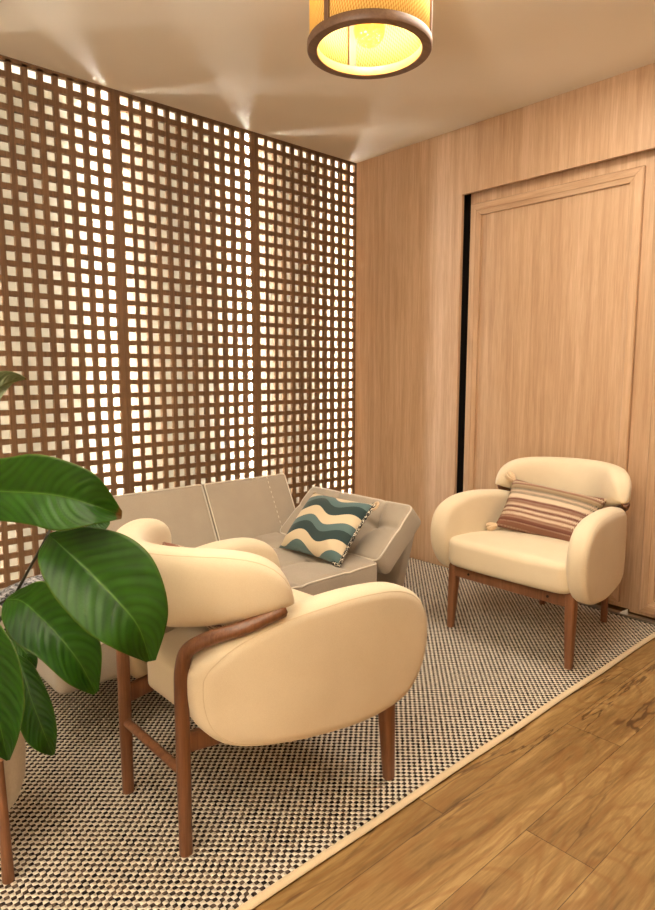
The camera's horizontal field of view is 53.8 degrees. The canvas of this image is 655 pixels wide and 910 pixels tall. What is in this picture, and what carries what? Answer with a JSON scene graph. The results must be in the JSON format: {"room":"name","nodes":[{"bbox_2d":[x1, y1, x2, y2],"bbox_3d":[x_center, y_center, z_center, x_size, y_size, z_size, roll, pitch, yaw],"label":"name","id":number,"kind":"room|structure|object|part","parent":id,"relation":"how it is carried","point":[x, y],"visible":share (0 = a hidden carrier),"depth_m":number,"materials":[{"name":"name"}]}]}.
{"room":"living room","nodes":[
{"label":"living room","id":0,"kind":"room"},
{"bbox_2d":[0,69,337,581],"bbox_3d":[-2.138,-0.435,2.650,6.340,2.650,0.270,-6,10,-42],"label":"window","id":1,"kind":"structure","parent":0,"point":[12,286],"depth_m":3.62,"materials":[{"name":"beige glass"}]},
{"bbox_2d":[247,137,252,476],"bbox_3d":[-0.471,-0.616,4.037,0.010,2.622,0.024,-6,10,-42],"label":"light strip","id":2,"kind":"object","parent":1,"relation":"attached to","point":[247,137],"visible":0.04,"depth_m":4.00,"materials":[{"name":"silver metal"}]},
{"bbox_2d":[0,0,654,167],"bbox_3d":[-0.201,-1.532,0.477,6.500,0.080,5.880,-6,10,-42],"label":"ceiling","id":3,"kind":"structure","parent":0,"point":[245,64],"depth_m":2.95,"materials":[{"name":"paint"}]},
{"bbox_2d":[307,0,432,78],"bbox_3d":[0.149,-1.575,2.275,0.443,0.288,0.443,-6,10,-42],"label":"pendant lamp","id":4,"kind":"object","parent":3,"relation":"hanging from","point":[353,39],"visible":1,"depth_m":2.38,"materials":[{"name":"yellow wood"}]},
{"bbox_2d":[252,557,654,909],"bbox_3d":[-0.277,1.155,0.901,6.500,0.060,6.100,-6,10,-42],"label":"floor","id":5,"kind":"structure","parent":0,"point":[558,814],"depth_m":1.75,"materials":[{"name":"brown wood"}]},
{"bbox_2d":[0,55,129,588],"bbox_3d":[-1.405,-0.497,3.143,0.864,2.650,0.022,-6,10,-42],"label":"lattice panel","id":6,"kind":"object","parent":5,"relation":"on","point":[8,91],"visible":0.73,"depth_m":3.16,"materials":[{"name":"brown wood"}]},
{"bbox_3d":[-1.404,-1.800,2.977,0.808,0.022,0.021,-6,10,-42],"label":"rail","id":7,"kind":"part","parent":6,"relation":"part of","materials":[{"name":"brown wood"}]},
{"bbox_2d":[114,89,258,492],"bbox_3d":[-0.764,-0.569,3.720,0.864,2.650,0.022,-6,10,-42],"label":"lattice panel","id":8,"kind":"object","parent":5,"relation":"on","point":[141,113],"visible":0.71,"depth_m":3.64,"materials":[{"name":"brown wood"}]},
{"bbox_3d":[-0.762,-1.873,3.554,0.808,0.022,0.021,-6,10,-42],"label":"rail","id":9,"kind":"part","parent":8,"relation":"part of","materials":[{"name":"brown wood"}]},
{"bbox_2d":[254,132,356,507],"bbox_3d":[-0.126,-0.642,4.293,0.854,2.650,0.022,-6,10,-42],"label":"lattice panel","id":10,"kind":"object","parent":5,"relation":"on","point":[263,148],"visible":0.73,"depth_m":4.24,"materials":[{"name":"brown wood"}]},
{"bbox_3d":[-0.121,-1.946,4.130,0.808,0.022,0.021,-6,10,-42],"label":"rail","id":11,"kind":"part","parent":10,"relation":"part of","materials":[{"name":"brown wood"}]},
{"bbox_2d":[0,557,654,909],"bbox_3d":[-0.762,0.932,2.358,4.560,0.014,2.104,-6,10,-42],"label":"rug","id":12,"kind":"object","parent":5,"relation":"on","point":[264,817],"visible":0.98,"depth_m":1.98,"materials":[{"name":"beige carpet"}]},
{"bbox_2d":[0,371,167,884],"bbox_3d":[-0.832,0.415,1.546,0.932,1.221,0.611,-1,7,-9],"label":"potted plant","id":13,"kind":"object","parent":12,"relation":"on","point":[100,584],"visible":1,"depth_m":1.35,"materials":[{"name":"green plant"}]},
{"bbox_3d":[-0.771,0.875,1.540,0.027,0.310,0.027,5,9,33],"label":"leg","id":14,"kind":"part","parent":13,"relation":"part of","materials":[{"name":"brown wood"}]},
{"bbox_3d":[-0.940,0.770,1.608,0.340,0.324,0.340,-6,10,-42],"label":"planter","id":15,"kind":"part","parent":13,"relation":"part of","materials":[{"name":"beige ceramic"}]},
{"bbox_3d":[-0.764,0.394,1.574,0.248,0.525,0.263,-6,10,-42],"label":"stem","id":16,"kind":"part","parent":13,"relation":"part of","materials":[{"name":"black"}]},
{"bbox_3d":[-0.766,0.411,1.535,0.351,0.500,0.046,3,8,22],"label":"stem","id":17,"kind":"part","parent":13,"relation":"part of","materials":[{"name":"black"}]},
{"bbox_2d":[0,473,420,693],"bbox_3d":[-0.527,0.513,3.016,1.856,0.654,1.155,-6,10,-42],"label":"sofa","id":18,"kind":"object","parent":12,"relation":"on","point":[262,508],"visible":0.35,"depth_m":3.13,"materials":[{"name":"beige fabric"}]},
{"bbox_2d":[0,574,43,605],"bbox_3d":[-0.892,0.513,2.284,0.520,0.157,0.400,8,12,41],"label":"cushion","id":19,"kind":"object","parent":18,"relation":"on","point":[11,589],"visible":0.04,"depth_m":2.27,"materials":[{"name":"white fabric"}]},
{"bbox_2d":[107,486,215,547],"bbox_3d":[-0.817,0.367,3.111,0.547,0.385,0.125,-6,-17,-42],"label":"cushion","id":20,"kind":"object","parent":18,"relation":"on","point":[187,511],"depth_m":3.14,"materials":[{"name":"beige fabric"}]},
{"bbox_3d":[-0.552,0.581,2.736,1.435,0.151,0.765,-6,10,-42],"label":"seat","id":21,"kind":"part","parent":18,"relation":"part of","materials":[{"name":"beige fabric"}]},
{"bbox_2d":[202,475,294,540],"bbox_3d":[-0.412,0.321,3.475,0.530,0.385,0.125,-6,-17,-42],"label":"cushion","id":22,"kind":"object","parent":18,"relation":"on","point":[253,507],"depth_m":3.41,"materials":[{"name":"beige fabric"}]},
{"bbox_2d":[279,493,378,566],"bbox_3d":[0.002,0.335,3.039,0.248,0.264,0.445,-7,10,-44],"label":"cushion","id":23,"kind":"object","parent":18,"relation":"on","point":[326,527],"visible":1,"depth_m":2.96,"materials":[{"name":"multicoloured fabric"}]},
{"bbox_2d":[116,518,426,857],"bbox_3d":[-0.240,0.583,1.930,0.763,0.792,0.778,-6,10,-42],"label":"armchair","id":24,"kind":"object","parent":12,"relation":"on","point":[295,665],"visible":0.88,"depth_m":1.62,"materials":[{"name":"beige fabric"}]},
{"bbox_3d":[-0.584,0.767,1.865,0.035,0.442,0.035,-6,10,-42],"label":"leg","id":25,"kind":"part","parent":24,"relation":"part of","materials":[{"name":"brown wood"}]},
{"bbox_3d":[-0.404,0.658,2.101,0.024,0.054,0.608,5,9,36],"label":"rail","id":26,"kind":"part","parent":24,"relation":"part of","materials":[{"name":"brown wood"}]},
{"bbox_3d":[-0.361,0.798,1.621,0.035,0.442,0.035,-6,10,-42],"label":"leg","id":27,"kind":"part","parent":24,"relation":"part of","materials":[{"name":"brown wood"}]},
{"bbox_2d":[162,542,238,629],"bbox_3d":[-0.325,0.406,1.847,0.192,0.332,0.559,-6,9,-38],"label":"lumbar cushion","id":28,"kind":"object","parent":24,"relation":"on","point":[163,543],"visible":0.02,"depth_m":1.80,"materials":[{"name":"beige fabric"}]},
{"bbox_3d":[-0.410,0.318,1.740,0.303,0.219,0.678,-6,10,-42],"label":"backrest","id":29,"kind":"part","parent":24,"relation":"part of","materials":[{"name":"beige fabric"}]},
{"bbox_3d":[-0.096,0.701,1.765,0.608,0.054,0.024,-4,8,-30],"label":"rail","id":30,"kind":"part","parent":24,"relation":"part of","materials":[{"name":"brown wood"}]},
{"bbox_3d":[-0.197,0.590,1.970,0.634,0.159,0.630,-6,10,-42],"label":"seat","id":31,"kind":"part","parent":24,"relation":"part of","materials":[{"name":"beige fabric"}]},
{"bbox_3d":[-0.238,0.474,1.578,0.282,0.218,0.057,0,7,-4],"label":"arm rail","id":32,"kind":"part","parent":24,"relation":"part of","materials":[{"name":"brown wood"}]},
{"bbox_3d":[0.172,0.813,1.936,0.052,0.335,0.051,-6,10,-42],"label":"leg","id":33,"kind":"part","parent":24,"relation":"part of","materials":[{"name":"brown wood"}]},
{"bbox_2d":[430,457,631,669],"bbox_3d":[1.023,0.441,3.056,0.763,0.792,0.778,-6,10,-42],"label":"armchair","id":34,"kind":"object","parent":12,"relation":"on","point":[586,569],"visible":0.83,"depth_m":2.88,"materials":[{"name":"beige fabric"}]},
{"bbox_3d":[0.611,0.665,3.107,0.052,0.335,0.051,-6,10,-42],"label":"leg","id":35,"kind":"part","parent":34,"relation":"part of","materials":[{"name":"brown wood"}]},
{"bbox_3d":[1.022,0.247,3.369,0.282,0.218,0.057,0,7,-4],"label":"arm rail","id":36,"kind":"part","parent":34,"relation":"part of","materials":[{"name":"brown wood"}]},
{"bbox_3d":[0.980,0.458,3.019,0.634,0.159,0.630,-6,10,-42],"label":"seat","id":37,"kind":"part","parent":34,"relation":"part of","materials":[{"name":"beige fabric"}]},
{"bbox_3d":[0.800,0.575,2.869,0.022,0.056,0.570,-6,10,-42],"label":"rail","id":38,"kind":"part","parent":34,"relation":"part of","materials":[{"name":"brown wood"}]},
{"bbox_2d":[486,471,606,541],"bbox_3d":[1.055,0.275,3.069,0.563,0.337,0.209,6,9,38],"label":"lumbar cushion","id":39,"kind":"object","parent":34,"relation":"on","point":[529,508],"visible":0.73,"depth_m":3.03,"materials":[{"name":"multicoloured fabric"}]},
{"bbox_3d":[1.194,0.138,3.173,0.303,0.219,0.678,-6,10,-42],"label":"backrest","id":40,"kind":"part","parent":34,"relation":"part of","materials":[{"name":"beige fabric"}]},
{"bbox_3d":[1.005,0.720,2.676,0.052,0.335,0.051,-6,10,-42],"label":"leg","id":41,"kind":"part","parent":34,"relation":"part of","materials":[{"name":"brown wood"}]},
{"bbox_3d":[1.367,0.603,3.165,0.035,0.442,0.035,-6,10,-42],"label":"leg","id":42,"kind":"part","parent":34,"relation":"part of","materials":[{"name":"brown wood"}]},
{"bbox_3d":[1.357,0.294,3.002,0.057,0.218,0.282,1,7,10],"label":"arm rail","id":43,"kind":"part","parent":34,"relation":"part of","materials":[{"name":"brown wood"}]},
{"bbox_2d":[456,194,470,493],"bbox_3d":[2.116,-0.438,2.706,0.040,2.650,5.840,-6,10,-42],"label":"wall","id":44,"kind":"structure","parent":0,"point":[467,198],"depth_m":4.04,"materials":[{"name":"black"}]},
{"bbox_2d":[342,63,654,567],"bbox_3d":[2.050,-0.430,2.646,0.140,2.650,5.840,-6,10,-42],"label":"wall","id":45,"kind":"structure","parent":0,"point":[410,199],"depth_m":4.07,"materials":[{"name":"brown wood"}]},
{"bbox_2d":[349,166,350,492],"bbox_3d":[0.153,-0.687,4.598,0.010,2.622,0.024,-6,10,-42],"label":"light strip","id":46,"kind":"object","parent":45,"relation":"attached to","point":[350,166],"visible":0.11,"depth_m":4.56,"materials":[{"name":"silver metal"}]},
{"bbox_2d":[463,149,654,608],"bbox_3d":[1.226,-0.381,3.555,0.054,2.277,1.112,-6,10,-42],"label":"door","id":47,"kind":"structure","parent":45,"relation":"in","point":[560,262],"depth_m":3.46,"materials":[{"name":"brown wood"}]},
{"bbox_3d":[0.873,-0.400,3.923,0.024,2.164,0.066,-6,10,-42],"label":"moulding","id":48,"kind":"part","parent":47,"relation":"part of","materials":[{"name":"brown wood"}]},
{"bbox_3d":[1.185,-1.398,3.450,0.024,0.065,0.991,-6,10,-42],"label":"moulding","id":49,"kind":"part","parent":47,"relation":"part of","materials":[{"name":"brown wood"}]},
{"bbox_3d":[1.183,0.685,3.715,0.024,0.065,0.991,-6,10,-42],"label":"moulding","id":50,"kind":"part","parent":47,"relation":"part of","materials":[{"name":"brown wood"}]},
{"bbox_3d":[1.494,-0.313,3.243,0.024,2.164,0.068,-6,10,-42],"label":"moulding","id":51,"kind":"part","parent":47,"relation":"part of","materials":[{"name":"brown wood"}]},
{"bbox_2d":[578,602,654,624],"bbox_3d":[1.533,0.818,3.270,0.032,0.016,2.215,-6,10,-42],"label":"trim","id":52,"kind":"structure","parent":45,"relation":"attached to","point":[614,611],"depth_m":3.27,"materials":[{"name":"brown wood"}]},
{"bbox_2d":[620,609,627,614],"bbox_3d":[1.507,0.794,3.280,0.014,0.028,0.040,-6,10,-42],"label":"guide","id":53,"kind":"object","parent":52,"relation":"on","point":[625,612],"visible":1,"depth_m":3.27,"materials":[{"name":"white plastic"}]},
{"bbox_2d":[580,604,653,624],"bbox_3d":[1.523,0.825,3.251,0.010,0.006,2.200,-6,10,-42],"label":"trim","id":54,"kind":"structure","parent":45,"relation":"attached to","point":[580,604],"depth_m":3.29,"materials":[{"name":"black"}]},
{"bbox_2d":[629,206,654,617],"bbox_3d":[1.921,-0.277,2.741,0.058,2.277,1.123,-6,10,-42],"label":"door","id":55,"kind":"structure","parent":45,"relation":"in","point":[642,592],"depth_m":3.17,"materials":[{"name":"brown wood"}]},
{"bbox_3d":[1.590,-0.290,3.085,0.028,2.169,0.064,-6,10,-42],"label":"moulding","id":56,"kind":"part","parent":55,"relation":"part of","materials":[{"name":"brown wood"}]},
{"bbox_3d":[1.910,0.799,2.867,0.028,0.065,1.019,-6,10,-42],"label":"moulding","id":57,"kind":"part","parent":55,"relation":"part of","materials":[{"name":"brown wood"}]}
]}

